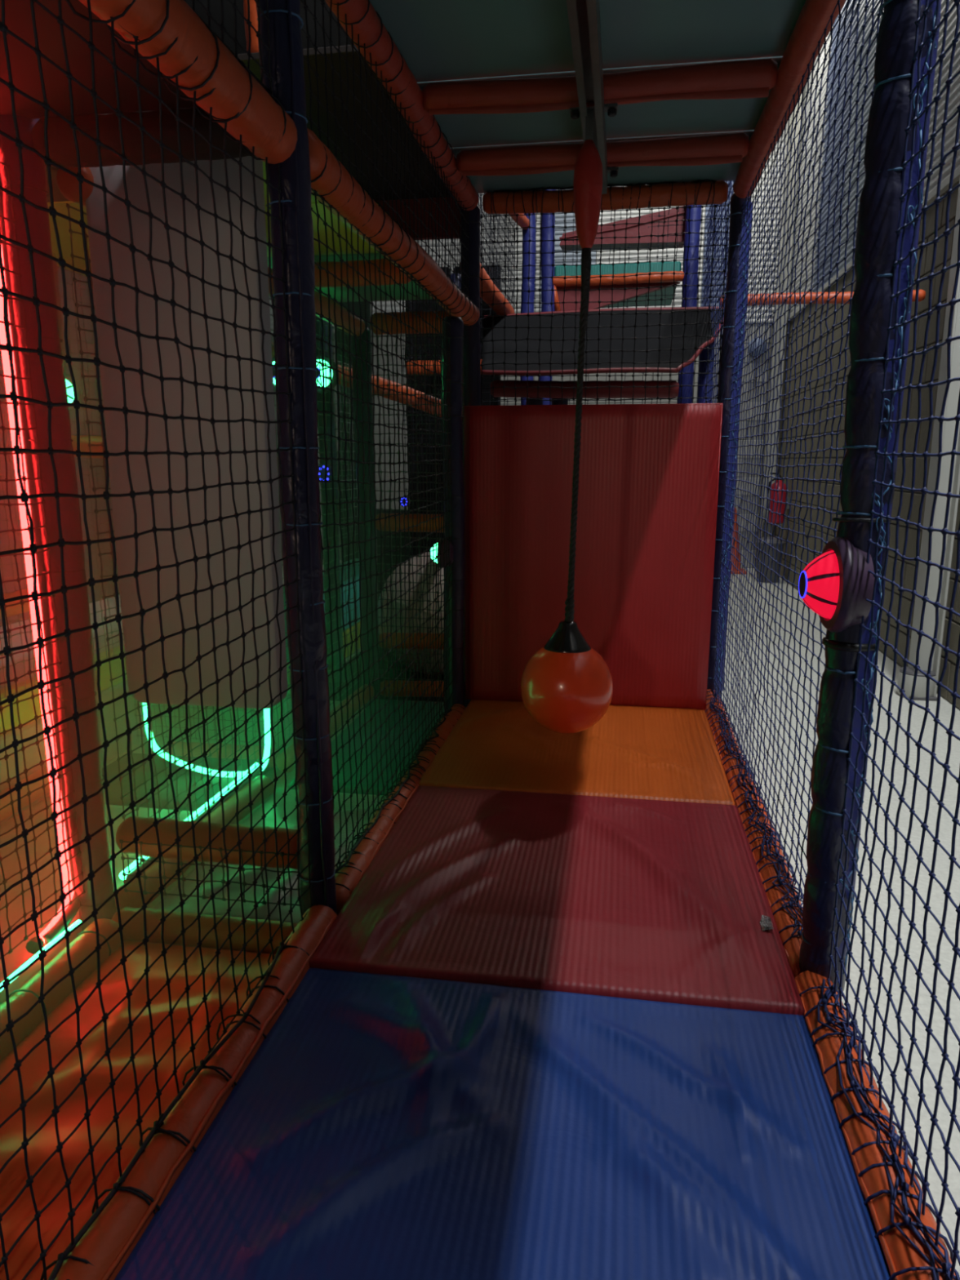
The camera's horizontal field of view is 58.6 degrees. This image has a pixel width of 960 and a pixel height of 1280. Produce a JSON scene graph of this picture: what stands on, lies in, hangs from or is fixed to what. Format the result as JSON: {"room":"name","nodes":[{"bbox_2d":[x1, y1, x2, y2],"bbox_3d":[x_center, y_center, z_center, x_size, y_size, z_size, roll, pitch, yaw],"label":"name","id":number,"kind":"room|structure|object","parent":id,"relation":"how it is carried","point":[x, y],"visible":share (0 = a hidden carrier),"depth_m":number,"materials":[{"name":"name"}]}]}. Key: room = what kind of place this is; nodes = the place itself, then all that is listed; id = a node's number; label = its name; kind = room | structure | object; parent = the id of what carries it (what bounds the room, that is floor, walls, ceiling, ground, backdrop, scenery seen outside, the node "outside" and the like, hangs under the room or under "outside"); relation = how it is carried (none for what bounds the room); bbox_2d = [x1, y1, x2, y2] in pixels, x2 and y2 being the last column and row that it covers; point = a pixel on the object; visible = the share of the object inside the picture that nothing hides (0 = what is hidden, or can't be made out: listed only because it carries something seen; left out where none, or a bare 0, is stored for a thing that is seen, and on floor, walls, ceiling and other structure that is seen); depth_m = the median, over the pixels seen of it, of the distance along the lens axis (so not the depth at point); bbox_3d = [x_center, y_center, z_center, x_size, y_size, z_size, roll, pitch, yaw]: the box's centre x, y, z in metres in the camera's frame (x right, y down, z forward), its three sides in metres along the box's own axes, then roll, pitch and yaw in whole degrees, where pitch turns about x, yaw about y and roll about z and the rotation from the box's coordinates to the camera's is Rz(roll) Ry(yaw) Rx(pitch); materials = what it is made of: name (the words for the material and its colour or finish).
{"room":"indoor playground","nodes":[
{"label":"indoor playground","id":0,"kind":"room"},
{"bbox_2d":[0,107,190,626],"bbox_3d":[-4.328,-2.228,2.740,0.100,5.765,16.800,2,12,9],"label":"wall","id":1,"kind":"structure","parent":0,"point":[4,540],"depth_m":7.52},
{"bbox_2d":[184,0,354,53],"bbox_3d":[-1.022,-4.987,1.609,6.600,0.100,16.800,2,12,9],"label":"ceiling","id":2,"kind":"structure","parent":0,"point":[215,5],"depth_m":8.98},
{"bbox_2d":[0,560,959,1275],"bbox_3d":[-1.022,0.753,2.813,6.600,0.100,16.800,2,12,9],"label":"floor","id":3,"kind":"structure","parent":0,"point":[942,865],"depth_m":2.99,"materials":[{"name":"concrete"}]},
{"bbox_2d":[0,114,116,954],"bbox_3d":[-1.043,-0.430,1.950,0.234,2.562,0.245,-7,14,-31],"label":"post","id":4,"kind":"object","parent":3,"relation":"on","point":[34,171],"depth_m":2.05,"materials":[{"name":"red plastic"}]},
{"bbox_2d":[0,161,85,959],"bbox_3d":[-1.115,-0.083,1.541,0.028,1.742,1.063,2,12,9],"label":"safety net","id":5,"kind":"object","parent":4,"relation":"attached to","point":[13,220],"visible":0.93,"depth_m":1.98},
{"bbox_2d":[0,918,124,1061],"bbox_3d":[-1.084,0.912,1.537,0.107,0.109,1.452,2,12,9],"label":"beam","id":6,"kind":"structure","parent":3,"relation":"on","point":[82,945],"depth_m":1.98,"materials":[{"name":"orange plastic"}]},
{"bbox_2d":[0,920,81,991],"bbox_3d":[-1.094,0.804,1.790,0.023,0.023,0.820,2,12,9],"label":"light strip","id":7,"kind":"object","parent":6,"relation":"attached to","point":[32,958],"visible":0.59,"depth_m":2.03,"materials":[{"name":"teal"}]},
{"bbox_2d":[0,645,139,824],"bbox_3d":[-1.770,0.499,2.626,0.065,0.455,2.500,2,12,9],"label":"wall","id":8,"kind":"structure","parent":3,"relation":"on","point":[26,710],"depth_m":3.19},
{"bbox_2d":[52,252,102,768],"bbox_3d":[-1.555,-0.588,3.190,0.100,2.362,0.099,-7,14,-30],"label":"post","id":9,"kind":"object","parent":3,"relation":"on","point":[55,263],"visible":0.06,"depth_m":3.10,"materials":[{"name":"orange plastic"}]},
{"bbox_2d":[0,588,30,618],"bbox_3d":[-1.700,-0.013,2.403,0.089,0.088,1.701,2,12,9],"label":"beam","id":10,"kind":"structure","parent":9,"relation":"attached to","point":[17,609],"depth_m":2.91,"materials":[{"name":"orange plastic"}]},
{"bbox_2d":[0,765,50,821],"bbox_3d":[-1.733,0.682,2.348,0.095,0.101,2.101,2,12,9],"label":"beam","id":11,"kind":"structure","parent":9,"relation":"attached to","point":[6,811],"depth_m":2.99,"materials":[{"name":"orange plastic"}]},
{"bbox_2d":[0,266,124,699],"bbox_3d":[-1.704,-0.456,2.415,0.030,1.513,2.512,2,12,9],"label":"safety net","id":12,"kind":"object","parent":9,"relation":"attached to","point":[73,299],"visible":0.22,"depth_m":3.28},
{"bbox_2d":[71,435,102,457],"bbox_3d":[-1.215,-0.701,3.109,0.632,0.087,0.081,2,12,9],"label":"beam","id":13,"kind":"structure","parent":9,"relation":"attached to","point":[84,441],"depth_m":3.11,"materials":[{"name":"orange plastic"}]},
{"bbox_2d":[0,800,194,1004],"bbox_3d":[-1.411,0.802,2.071,0.630,0.050,2.020,2,12,9],"label":"floor mat","id":14,"kind":"object","parent":3,"relation":"on","point":[11,866],"visible":0.32,"depth_m":2.47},
{"bbox_2d":[0,940,275,1279],"bbox_3d":[-0.811,0.951,1.448,0.490,0.070,1.550,2,12,9],"label":"floor mat","id":15,"kind":"object","parent":3,"relation":"on","point":[51,1179],"visible":0.67,"depth_m":1.71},
{"bbox_2d":[102,752,270,811],"bbox_3d":[-1.206,0.545,3.297,0.630,0.048,0.480,2,12,9],"label":"floor mat","id":16,"kind":"object","parent":3,"relation":"on","point":[114,788],"visible":0.41,"depth_m":3.25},
{"bbox_2d":[142,702,271,777],"bbox_3d":[-1.038,0.226,3.228,0.522,0.608,0.038,2,12,9],"label":"light strip","id":17,"kind":"object","parent":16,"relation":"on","point":[267,712],"visible":0.41,"depth_m":3.26,"materials":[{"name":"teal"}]},
{"bbox_2d":[115,775,274,909],"bbox_3d":[-0.887,0.629,2.770,0.092,0.099,0.892,2,12,11],"label":"beam","id":18,"kind":"structure","parent":3,"relation":"on","point":[128,899],"depth_m":2.56,"materials":[{"name":"orange plastic"}]},
{"bbox_2d":[119,759,262,883],"bbox_3d":[-0.909,0.562,2.797,0.039,0.058,0.884,2,12,10],"label":"light strip","id":19,"kind":"object","parent":18,"relation":"on","point":[132,865],"visible":0.44,"depth_m":2.85,"materials":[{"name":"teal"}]},
{"bbox_2d":[111,906,297,954],"bbox_3d":[-0.717,0.770,2.250,0.522,0.094,0.096,2,12,9],"label":"beam","id":20,"kind":"structure","parent":3,"relation":"on","point":[133,930],"depth_m":2.22,"materials":[{"name":"orange plastic"}]},
{"bbox_2d":[140,698,286,754],"bbox_3d":[-1.139,0.129,3.598,0.640,0.780,0.050,2,12,9],"label":"board","id":21,"kind":"object","parent":3,"relation":"on","point":[210,712],"visible":0.03,"depth_m":3.63,"materials":[{"name":"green plastic"}]},
{"bbox_2d":[165,741,279,768],"bbox_3d":[-1.075,0.477,3.564,0.482,0.092,0.094,2,12,9],"label":"beam","id":22,"kind":"structure","parent":3,"relation":"on","point":[196,752],"depth_m":3.53,"materials":[{"name":"orange plastic"}]},
{"bbox_2d":[133,697,276,744],"bbox_3d":[-1.158,-0.462,3.419,0.632,1.811,0.025,2,12,8],"label":"safety net","id":23,"kind":"object","parent":22,"relation":"attached to","point":[175,717],"visible":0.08,"depth_m":3.59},
{"bbox_2d":[152,788,386,922],"bbox_3d":[-0.599,0.651,2.742,0.490,0.120,0.920,2,12,9],"label":"floor mat","id":24,"kind":"object","parent":3,"relation":"on","point":[171,902],"visible":0.34,"depth_m":2.49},
{"bbox_2d":[255,0,336,915],"bbox_3d":[-0.411,-0.600,1.910,0.098,2.912,0.099,10,16,40],"label":"post","id":25,"kind":"object","parent":3,"relation":"on","point":[286,58],"visible":0.83,"depth_m":1.91,"materials":[{"name":"blue plastic"}]},
{"bbox_2d":[31,106,255,168],"bbox_3d":[-0.718,-1.094,1.858,0.522,0.104,0.106,2,12,9],"label":"beam","id":26,"kind":"structure","parent":25,"relation":"attached to","point":[61,144],"depth_m":1.83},
{"bbox_2d":[85,155,287,708],"bbox_3d":[-0.719,-0.496,2.068,0.420,1.371,0.153,2,12,9],"label":"cushion","id":27,"kind":"object","parent":26,"relation":"hanging from","point":[117,218],"visible":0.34,"depth_m":2.06,"materials":[{"name":"grey plastic"}]},
{"bbox_2d":[78,0,297,164],"bbox_3d":[-0.545,-0.883,1.018,0.111,0.115,1.551,2,12,9],"label":"pole","id":28,"kind":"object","parent":25,"relation":"attached to","point":[264,125],"depth_m":1.40,"materials":[{"name":"orange plastic"}]},
{"bbox_2d":[0,0,312,1279],"bbox_3d":[-0.542,-0.022,1.216,0.138,1.911,1.530,2,12,9],"label":"safety net","id":29,"kind":"object","parent":28,"relation":"attached to","point":[24,496],"visible":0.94,"depth_m":1.33,"materials":[{"name":"fabric"}]},
{"bbox_2d":[0,0,456,302],"bbox_3d":[-1.037,-1.207,2.213,1.330,0.053,3.830,2,12,9],"label":"floor","id":30,"kind":"structure","parent":28,"relation":"on","point":[25,74],"depth_m":1.72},
{"bbox_2d":[47,904,337,1279],"bbox_3d":[-0.522,0.868,1.366,0.102,0.104,1.621,2,12,9],"label":"pole","id":31,"kind":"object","parent":25,"relation":"attached to","point":[111,1238],"depth_m":1.44,"materials":[{"name":"orange plastic"}]},
{"bbox_2d":[115,815,299,869],"bbox_3d":[-0.707,0.537,2.268,0.522,0.107,0.108,2,12,9],"label":"beam","id":32,"kind":"structure","parent":25,"relation":"attached to","point":[166,828],"depth_m":2.23,"materials":[{"name":"orange plastic"}]},
{"bbox_2d":[119,839,299,906],"bbox_3d":[-0.695,0.606,2.224,0.512,0.152,0.021,2,12,9],"label":"safety net","id":33,"kind":"object","parent":32,"relation":"attached to","point":[142,860],"visible":0.8,"depth_m":2.23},
{"bbox_2d":[324,0,478,210],"bbox_3d":[-0.312,-1.659,2.308,0.105,0.105,3.232,2,12,9],"label":"beam","id":34,"kind":"structure","parent":25,"relation":"attached to","point":[364,20],"depth_m":2.60,"materials":[{"name":"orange plastic"}]},
{"bbox_2d":[191,0,273,94],"bbox_3d":[-0.513,-1.386,1.104,0.029,0.872,1.142,2,12,8],"label":"safety net","id":35,"kind":"object","parent":34,"relation":"attached to","point":[222,28],"visible":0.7,"depth_m":1.62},
{"bbox_2d":[237,44,461,239],"bbox_3d":[-0.539,-1.837,3.323,0.720,0.190,1.490,2,12,9],"label":"floor","id":36,"kind":"structure","parent":34,"relation":"on","point":[255,68],"depth_m":3.19,"materials":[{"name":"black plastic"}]},
{"bbox_2d":[243,0,258,53],"bbox_3d":[-0.684,-2.091,2.624,0.106,0.587,0.104,2,12,9],"label":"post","id":37,"kind":"structure","parent":36,"relation":"on","point":[253,13],"depth_m":2.62,"materials":[{"name":"orange plastic"}]},
{"bbox_2d":[300,0,469,297],"bbox_3d":[-0.227,-1.530,2.864,0.025,0.412,2.172,2,12,9],"label":"safety net","id":38,"kind":"object","parent":34,"relation":"attached to","point":[322,3],"visible":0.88,"depth_m":2.55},
{"bbox_2d":[369,0,805,193],"bbox_3d":[0.253,-1.664,2.042,1.240,0.018,3.700,2,12,9],"label":"ceiling","id":39,"kind":"structure","parent":34,"relation":"on","point":[437,40],"depth_m":2.57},
{"bbox_2d":[422,57,777,115],"bbox_3d":[0.361,-1.734,2.702,1.101,0.111,0.087,2,12,9],"label":"beam","id":40,"kind":"structure","parent":34,"relation":"attached to","point":[746,78],"depth_m":2.66,"materials":[{"name":"red plastic"}]},
{"bbox_2d":[566,0,618,194],"bbox_3d":[0.250,-1.522,2.051,0.150,0.095,2.660,2,12,9],"label":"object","id":41,"kind":"object","parent":40,"relation":"attached to","point":[584,15],"visible":0.74,"depth_m":2.36,"materials":[{"name":"metal"}]},
{"bbox_2d":[520,108,613,733],"bbox_3d":[0.299,-0.642,2.776,0.316,1.963,0.316,2,12,9],"label":"ball","id":42,"kind":"object","parent":41,"relation":"hanging from","point":[566,686],"visible":1,"depth_m":2.81,"materials":[{"name":"orange plastic"}]},
{"bbox_2d":[456,132,748,175],"bbox_3d":[0.458,-1.855,3.282,1.102,0.109,0.096,2,12,9],"label":"beam","id":43,"kind":"structure","parent":34,"relation":"attached to","point":[728,148],"depth_m":3.24,"materials":[{"name":"red plastic"}]},
{"bbox_2d":[283,558,360,694],"bbox_3d":[-0.937,-0.127,5.255,0.060,0.610,1.300,2,12,9],"label":"panel","id":44,"kind":"object","parent":3,"relation":"on","point":[357,566],"visible":0.12,"depth_m":5.56,"materials":[{"name":"teal plastic"}]},
{"bbox_2d":[351,327,380,708],"bbox_3d":[-0.564,-0.567,4.261,0.098,1.882,0.102,-4,13,-20],"label":"post","id":45,"kind":"object","parent":3,"relation":"on","point":[363,585],"visible":0.6,"depth_m":4.20,"materials":[{"name":"blue plastic"}]},
{"bbox_2d":[56,166,364,336],"bbox_3d":[-0.761,-1.271,2.997,0.094,0.114,2.142,2,12,10],"label":"beam","id":46,"kind":"structure","parent":45,"relation":"attached to","point":[68,184],"depth_m":2.01,"materials":[{"name":"orange plastic"}]},
{"bbox_2d":[275,684,373,772],"bbox_3d":[-0.666,0.372,3.849,0.093,0.088,1.112,2,12,10],"label":"beam","id":47,"kind":"structure","parent":45,"relation":"attached to","point":[290,753],"depth_m":3.89,"materials":[{"name":"orange plastic"}]},
{"bbox_2d":[66,203,359,874],"bbox_3d":[-0.788,-0.401,3.174,0.029,1.692,2.113,2,12,9],"label":"safety net","id":48,"kind":"object","parent":47,"relation":"on","point":[68,206],"visible":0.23,"depth_m":2.83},
{"bbox_2d":[315,354,339,393],"bbox_3d":[-0.750,-1.254,4.030,0.176,0.176,0.118,3,12,16],"label":"dome lamp","id":49,"kind":"object","parent":45,"relation":"attached to","point":[319,391],"visible":0.25,"depth_m":4.00,"materials":[{"name":"green"}]},
{"bbox_2d":[375,513,443,532],"bbox_3d":[-0.305,-0.579,4.228,0.422,0.095,0.091,1,12,5],"label":"beam","id":50,"kind":"structure","parent":45,"relation":"attached to","point":[382,515],"depth_m":4.20,"materials":[{"name":"orange plastic"}]},
{"bbox_2d":[370,333,464,681],"bbox_3d":[-0.306,-0.619,4.217,0.473,1.692,0.025,2,12,8],"label":"safety net","id":51,"kind":"object","parent":45,"relation":"attached to","point":[425,335],"visible":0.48,"depth_m":4.20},
{"bbox_2d":[288,699,444,795],"bbox_3d":[-0.409,0.452,3.761,0.450,0.092,1.170,2,12,9],"label":"floor mat","id":52,"kind":"object","parent":3,"relation":"on","point":[345,732],"visible":0.49,"depth_m":3.62,"materials":[{"name":"teal plastic"}]},
{"bbox_2d":[328,645,444,702],"bbox_3d":[-0.365,0.094,5.645,0.920,0.026,2.250,2,12,9],"label":"floor mat","id":53,"kind":"object","parent":3,"relation":"on","point":[344,696],"visible":0.09,"depth_m":5.02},
{"bbox_2d":[315,315,343,683],"bbox_3d":[-0.829,-0.901,4.686,0.099,2.362,0.100,-10,15,-40],"label":"post","id":54,"kind":"object","parent":53,"relation":"on","point":[319,395],"visible":0.41,"depth_m":4.72,"materials":[{"name":"blue plastic"}]},
{"bbox_2d":[271,341,441,417],"bbox_3d":[-0.559,-1.389,4.693,0.104,0.365,1.764,9,15,36],"label":"beam","id":55,"kind":"structure","parent":54,"relation":"attached to","point":[380,379],"depth_m":4.76,"materials":[{"name":"orange plastic"}]},
{"bbox_2d":[317,358,358,558],"bbox_3d":[-0.903,-1.092,5.202,0.028,1.213,1.612,2,12,9],"label":"safety net","id":56,"kind":"object","parent":55,"relation":"attached to","point":[340,411],"visible":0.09,"depth_m":5.51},
{"bbox_2d":[377,551,444,675],"bbox_3d":[-0.237,-0.160,5.027,0.729,0.734,0.729,2,12,9],"label":"ball","id":57,"kind":"object","parent":53,"relation":"on","point":[424,596],"visible":0.16,"depth_m":4.75,"materials":[{"name":"beige plastic"}]},
{"bbox_2d":[274,265,501,601],"bbox_3d":[-1.228,-1.489,6.757,2.800,2.660,0.060,2,12,9],"label":"wall","id":58,"kind":"structure","parent":3,"relation":"on","point":[485,396],"depth_m":6.63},
{"bbox_2d":[334,703,466,915],"bbox_3d":[-0.239,0.512,3.062,0.102,0.105,1.772,2,12,9],"label":"beam","id":59,"kind":"structure","parent":3,"relation":"on","point":[345,884],"depth_m":2.65,"materials":[{"name":"orange plastic"}]},
{"bbox_2d":[379,680,443,697],"bbox_3d":[-0.304,0.251,4.408,0.423,0.088,0.085,1,12,4],"label":"beam","id":60,"kind":"structure","parent":3,"relation":"on","point":[391,687],"depth_m":4.38,"materials":[{"name":"orange plastic"}]},
{"bbox_2d":[440,315,465,712],"bbox_3d":[-0.117,-0.452,3.786,0.101,1.851,0.100,9,15,35],"label":"post","id":61,"kind":"object","parent":3,"relation":"on","point":[456,322],"visible":0.73,"depth_m":3.72,"materials":[{"name":"blue plastic"}]},
{"bbox_2d":[460,204,480,707],"bbox_3d":[-0.042,-0.820,4.173,0.099,2.412,0.101,2,12,9],"label":"post","id":62,"kind":"object","parent":3,"relation":"on","point":[472,335],"visible":0.33,"depth_m":4.00,"materials":[{"name":"blue plastic"}]},
{"bbox_2d":[306,128,479,325],"bbox_3d":[-0.226,-1.292,2.922,0.111,0.108,2.187,2,12,9],"label":"beam","id":63,"kind":"structure","parent":62,"relation":"attached to","point":[333,181],"depth_m":2.39,"materials":[{"name":"orange plastic"}]},
{"bbox_2d":[271,258,411,288],"bbox_3d":[-0.505,-1.345,3.135,0.522,0.094,0.093,2,12,9],"label":"beam","id":64,"kind":"structure","parent":63,"relation":"attached to","point":[323,264],"depth_m":3.09,"materials":[{"name":"orange plastic"}]},
{"bbox_2d":[311,187,453,875],"bbox_3d":[-0.248,-0.318,2.894,0.108,1.802,1.732,2,12,9],"label":"safety net","id":65,"kind":"object","parent":63,"relation":"attached to","point":[421,746],"visible":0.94,"depth_m":2.71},
{"bbox_2d":[369,311,452,334],"bbox_3d":[-0.305,-1.499,4.038,0.423,0.102,0.099,1,12,6],"label":"beam","id":66,"kind":"structure","parent":62,"relation":"attached to","point":[379,314],"depth_m":4.00,"materials":[{"name":"orange plastic"}]},
{"bbox_2d":[378,632,444,649],"bbox_3d":[-0.304,0.005,4.358,0.423,0.086,0.085,1,12,5],"label":"beam","id":67,"kind":"structure","parent":62,"relation":"attached to","point":[398,634],"depth_m":4.33,"materials":[{"name":"orange plastic"}]},
{"bbox_2d":[459,262,514,315],"bbox_3d":[0.057,-1.903,4.690,0.105,0.110,1.351,2,12,9],"label":"beam","id":68,"kind":"structure","parent":62,"relation":"attached to","point":[487,285],"depth_m":4.63,"materials":[{"name":"orange plastic"}]},
{"bbox_2d":[480,306,724,375],"bbox_3d":[0.689,-1.663,4.723,1.476,0.446,0.801,2,12,9],"label":"platform","id":69,"kind":"object","parent":68,"relation":"attached to","point":[678,317],"visible":0.82,"depth_m":4.78,"materials":[{"name":"grey plastic"}]},
{"bbox_2d":[720,288,925,306],"bbox_3d":[1.934,-1.944,4.861,1.111,0.073,0.074,2,12,9],"label":"beam","id":70,"kind":"structure","parent":69,"relation":"attached to","point":[922,293],"depth_m":4.84,"materials":[{"name":"orange plastic"}]},
{"bbox_2d":[482,180,728,215],"bbox_3d":[0.550,-1.979,3.830,1.082,0.100,0.100,2,12,9],"label":"beam","id":71,"kind":"structure","parent":62,"relation":"attached to","point":[620,197],"depth_m":3.79,"materials":[{"name":"orange plastic"}]},
{"bbox_2d":[480,178,729,405],"bbox_3d":[0.550,-0.914,4.055,1.112,2.297,0.106,2,12,9],"label":"safety net","id":72,"kind":"object","parent":71,"relation":"attached to","point":[689,207],"visible":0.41,"depth_m":3.93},
{"bbox_2d":[114,967,890,1279],"bbox_3d":[0.028,0.910,1.173,1.080,0.130,1.405,2,12,9],"label":"floor mat","id":73,"kind":"object","parent":3,"relation":"on","point":[383,1126],"visible":1,"depth_m":1.40,"materials":[{"name":"blue plastic"}]},
{"bbox_2d":[520,190,536,404],"bbox_3d":[0.318,-1.698,5.803,0.098,3.461,0.099,2,12,9],"label":"post","id":74,"kind":"object","parent":3,"relation":"on","point":[524,295],"visible":0.16,"depth_m":5.61,"materials":[{"name":"blue plastic"}]},
{"bbox_2d":[509,213,530,229],"bbox_3d":[0.207,-2.631,5.240,0.073,0.073,0.661,3,12,15],"label":"beam","id":75,"kind":"structure","parent":74,"relation":"attached to","point":[522,221],"depth_m":5.38,"materials":[{"name":"orange plastic"}]},
{"bbox_2d":[477,192,515,306],"bbox_3d":[0.092,-2.497,4.793,0.031,1.012,1.712,2,12,9],"label":"safety net","id":76,"kind":"object","parent":75,"relation":"attached to","point":[480,196],"visible":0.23,"depth_m":5.02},
{"bbox_2d":[538,189,555,404],"bbox_3d":[0.446,-1.693,5.782,0.097,3.462,0.099,-10,15,-40],"label":"post","id":77,"kind":"object","parent":3,"relation":"on","point":[547,220],"visible":0.1,"depth_m":5.59,"materials":[{"name":"blue plastic"}]},
{"bbox_2d":[401,186,684,559],"bbox_3d":[0.430,-1.929,5.788,1.962,3.013,0.031,2,12,9],"label":"safety net","id":78,"kind":"object","parent":77,"relation":"attached to","point":[659,215],"visible":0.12,"depth_m":5.73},
{"bbox_2d":[308,785,804,1015],"bbox_3d":[0.227,0.664,2.369,1.080,0.116,1.090,2,12,9],"label":"floor mat","id":79,"kind":"object","parent":3,"relation":"on","point":[657,900],"visible":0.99,"depth_m":2.17,"materials":[{"name":"plastic"}]},
{"bbox_2d":[418,699,735,804],"bbox_3d":[0.400,0.439,3.434,1.080,0.113,1.135,2,12,9],"label":"floor mat","id":80,"kind":"object","parent":3,"relation":"on","point":[660,753],"visible":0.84,"depth_m":3.23,"materials":[{"name":"orange plastic"}]},
{"bbox_2d":[463,403,723,710],"bbox_3d":[0.475,-0.360,3.809,1.098,1.329,0.103,2,12,9],"label":"pad","id":81,"kind":"object","parent":80,"relation":"on","point":[649,473],"visible":0.85,"depth_m":3.74,"materials":[{"name":"red plastic"}]},
{"bbox_2d":[676,204,702,403],"bbox_3d":[1.355,-1.663,5.637,0.108,3.462,0.107,-7,14,-30],"label":"post","id":82,"kind":"object","parent":3,"relation":"on","point":[691,291],"visible":0.2,"depth_m":5.45,"materials":[{"name":"blue plastic"}]},
{"bbox_2d":[552,261,684,311],"bbox_3d":[0.980,-2.423,6.141,0.870,0.300,1.238,2,12,9],"label":"deck","id":83,"kind":"object","parent":82,"relation":"attached to","point":[667,280],"visible":0.85,"depth_m":5.60,"materials":[{"name":"plastic"}]},
{"bbox_2d":[559,205,685,250],"bbox_3d":[0.951,-2.730,5.681,0.821,0.250,0.312,2,12,9],"label":"slab","id":84,"kind":"object","parent":82,"relation":"attached to","point":[632,230],"visible":0.59,"depth_m":5.54,"materials":[{"name":"red plastic"}]},
{"bbox_2d":[697,341,714,403],"bbox_3d":[1.344,-0.878,5.234,0.099,2.091,0.100,2,12,9],"label":"post","id":85,"kind":"object","parent":3,"relation":"on","point":[703,356],"visible":0.11,"depth_m":5.06,"materials":[{"name":"blue plastic"}]},
{"bbox_2d":[696,180,734,403],"bbox_3d":[1.293,-1.268,4.824,0.031,2.513,1.763,2,12,9],"label":"safety net","id":86,"kind":"object","parent":85,"relation":"attached to","point":[707,281],"visible":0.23,"depth_m":4.67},
{"bbox_2d":[706,192,752,694],"bbox_3d":[1.146,-0.779,3.981,0.109,2.412,0.098,10,16,40],"label":"post","id":87,"kind":"object","parent":3,"relation":"on","point":[735,202],"visible":0.51,"depth_m":3.88,"materials":[{"name":"blue plastic"}]},
{"bbox_2d":[755,536,785,582],"bbox_3d":[3.075,-0.859,9.090,0.300,0.478,0.300,2,12,9],"label":"waste bin","id":88,"kind":"object","parent":3,"relation":"on","point":[775,540],"visible":0.5,"depth_m":8.99,"materials":[{"name":"grey plastic"}]},
{"bbox_2d":[755,94,801,571],"bbox_3d":[3.285,-3.567,9.367,0.138,5.665,0.190,2,12,9],"label":"steel column","id":89,"kind":"structure","parent":3,"relation":"on","point":[797,128],"depth_m":9.37,"materials":[{"name":"grey metal"}]},
{"bbox_2d":[799,0,941,991],"bbox_3d":[0.761,-0.615,1.616,0.117,3.062,0.108,10,15,39],"label":"post","id":90,"kind":"object","parent":3,"relation":"on","point":[879,206],"visible":0.68,"depth_m":1.62,"materials":[{"name":"blue plastic"}]},
{"bbox_2d":[704,688,803,977],"bbox_3d":[0.925,0.519,3.029,0.102,0.105,2.342,2,12,9],"label":"beam","id":91,"kind":"structure","parent":90,"relation":"attached to","point":[782,917],"depth_m":2.45,"materials":[{"name":"orange plastic"}]},
{"bbox_2d":[733,0,845,198],"bbox_3d":[0.840,-1.579,1.925,0.104,0.105,3.632,2,12,9],"label":"beam","id":92,"kind":"structure","parent":90,"relation":"attached to","point":[814,17],"depth_m":2.57,"materials":[{"name":"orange plastic"}]},
{"bbox_2d":[799,0,959,1279],"bbox_3d":[0.615,-0.405,0.879,0.114,2.805,1.434,2,12,9],"label":"safety net","id":93,"kind":"object","parent":92,"relation":"attached to","point":[894,1160],"visible":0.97,"depth_m":1.38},
{"bbox_2d":[705,0,884,945],"bbox_3d":[0.931,-0.538,2.832,0.114,2.264,2.261,2,12,9],"label":"safety net","id":94,"kind":"object","parent":90,"relation":"attached to","point":[780,860],"visible":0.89,"depth_m":2.52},
{"bbox_2d":[798,537,875,632],"bbox_3d":[0.712,-0.111,1.721,0.124,0.192,0.192,1,12,6],"label":"dome lamp","id":95,"kind":"object","parent":90,"relation":"attached to","point":[836,585],"visible":0.98,"depth_m":1.66,"materials":[{"name":"red"}]},
{"bbox_2d":[794,970,955,1279],"bbox_3d":[0.611,0.914,1.148,0.102,0.104,1.546,2,12,9],"label":"beam","id":96,"kind":"structure","parent":90,"relation":"attached to","point":[899,1254],"depth_m":1.38,"materials":[{"name":"orange plastic"}]},
{"bbox_2d":[897,666,936,698],"bbox_3d":[2.395,0.236,4.681,0.196,0.146,0.196,2,12,9],"label":"guard","id":97,"kind":"object","parent":3,"relation":"on","point":[921,682],"visible":0.59,"depth_m":4.61,"materials":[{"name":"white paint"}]},
{"bbox_2d":[907,179,959,701],"bbox_3d":[2.408,-2.465,4.113,0.138,5.665,0.190,2,12,9],"label":"steel column","id":98,"kind":"structure","parent":3,"relation":"on","point":[952,401],"depth_m":4.46,"materials":[{"name":"grey metal"}]},
{"bbox_3d":[0.294,-0.557,4.752,0.097,1.662,0.102,2,12,9],"label":"post","id":99,"kind":"object","parent":3,"relation":"on","visible":0},
{"bbox_2d":[490,379,679,398],"bbox_3d":[0.543,-1.321,4.498,0.982,0.108,0.099,2,12,9],"label":"beam","id":100,"kind":"structure","parent":99,"relation":"attached to","point":[615,392],"depth_m":4.47,"materials":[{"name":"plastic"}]},
{"bbox_2d":[267,124,786,568],"bbox_3d":[0.314,-3.796,10.217,6.600,5.765,0.122,2,12,9],"label":"wall","id":101,"kind":"structure","parent":0,"point":[670,251],"depth_m":10.00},
{"bbox_2d":[772,0,959,709],"bbox_3d":[2.168,-2.010,1.701,0.155,5.765,16.800,2,12,9],"label":"wall","id":102,"kind":"structure","parent":0,"point":[948,681],"depth_m":6.94,"materials":[{"name":"white paint"}]},
{"bbox_2d":[767,472,790,524],"bbox_3d":[3.166,-1.509,9.094,0.245,0.539,0.172,2,12,9],"label":"fire extinguisher","id":103,"kind":"object","parent":102,"relation":"attached to","point":[784,498],"visible":0.59,"depth_m":9.04,"materials":[{"name":"red metal"}]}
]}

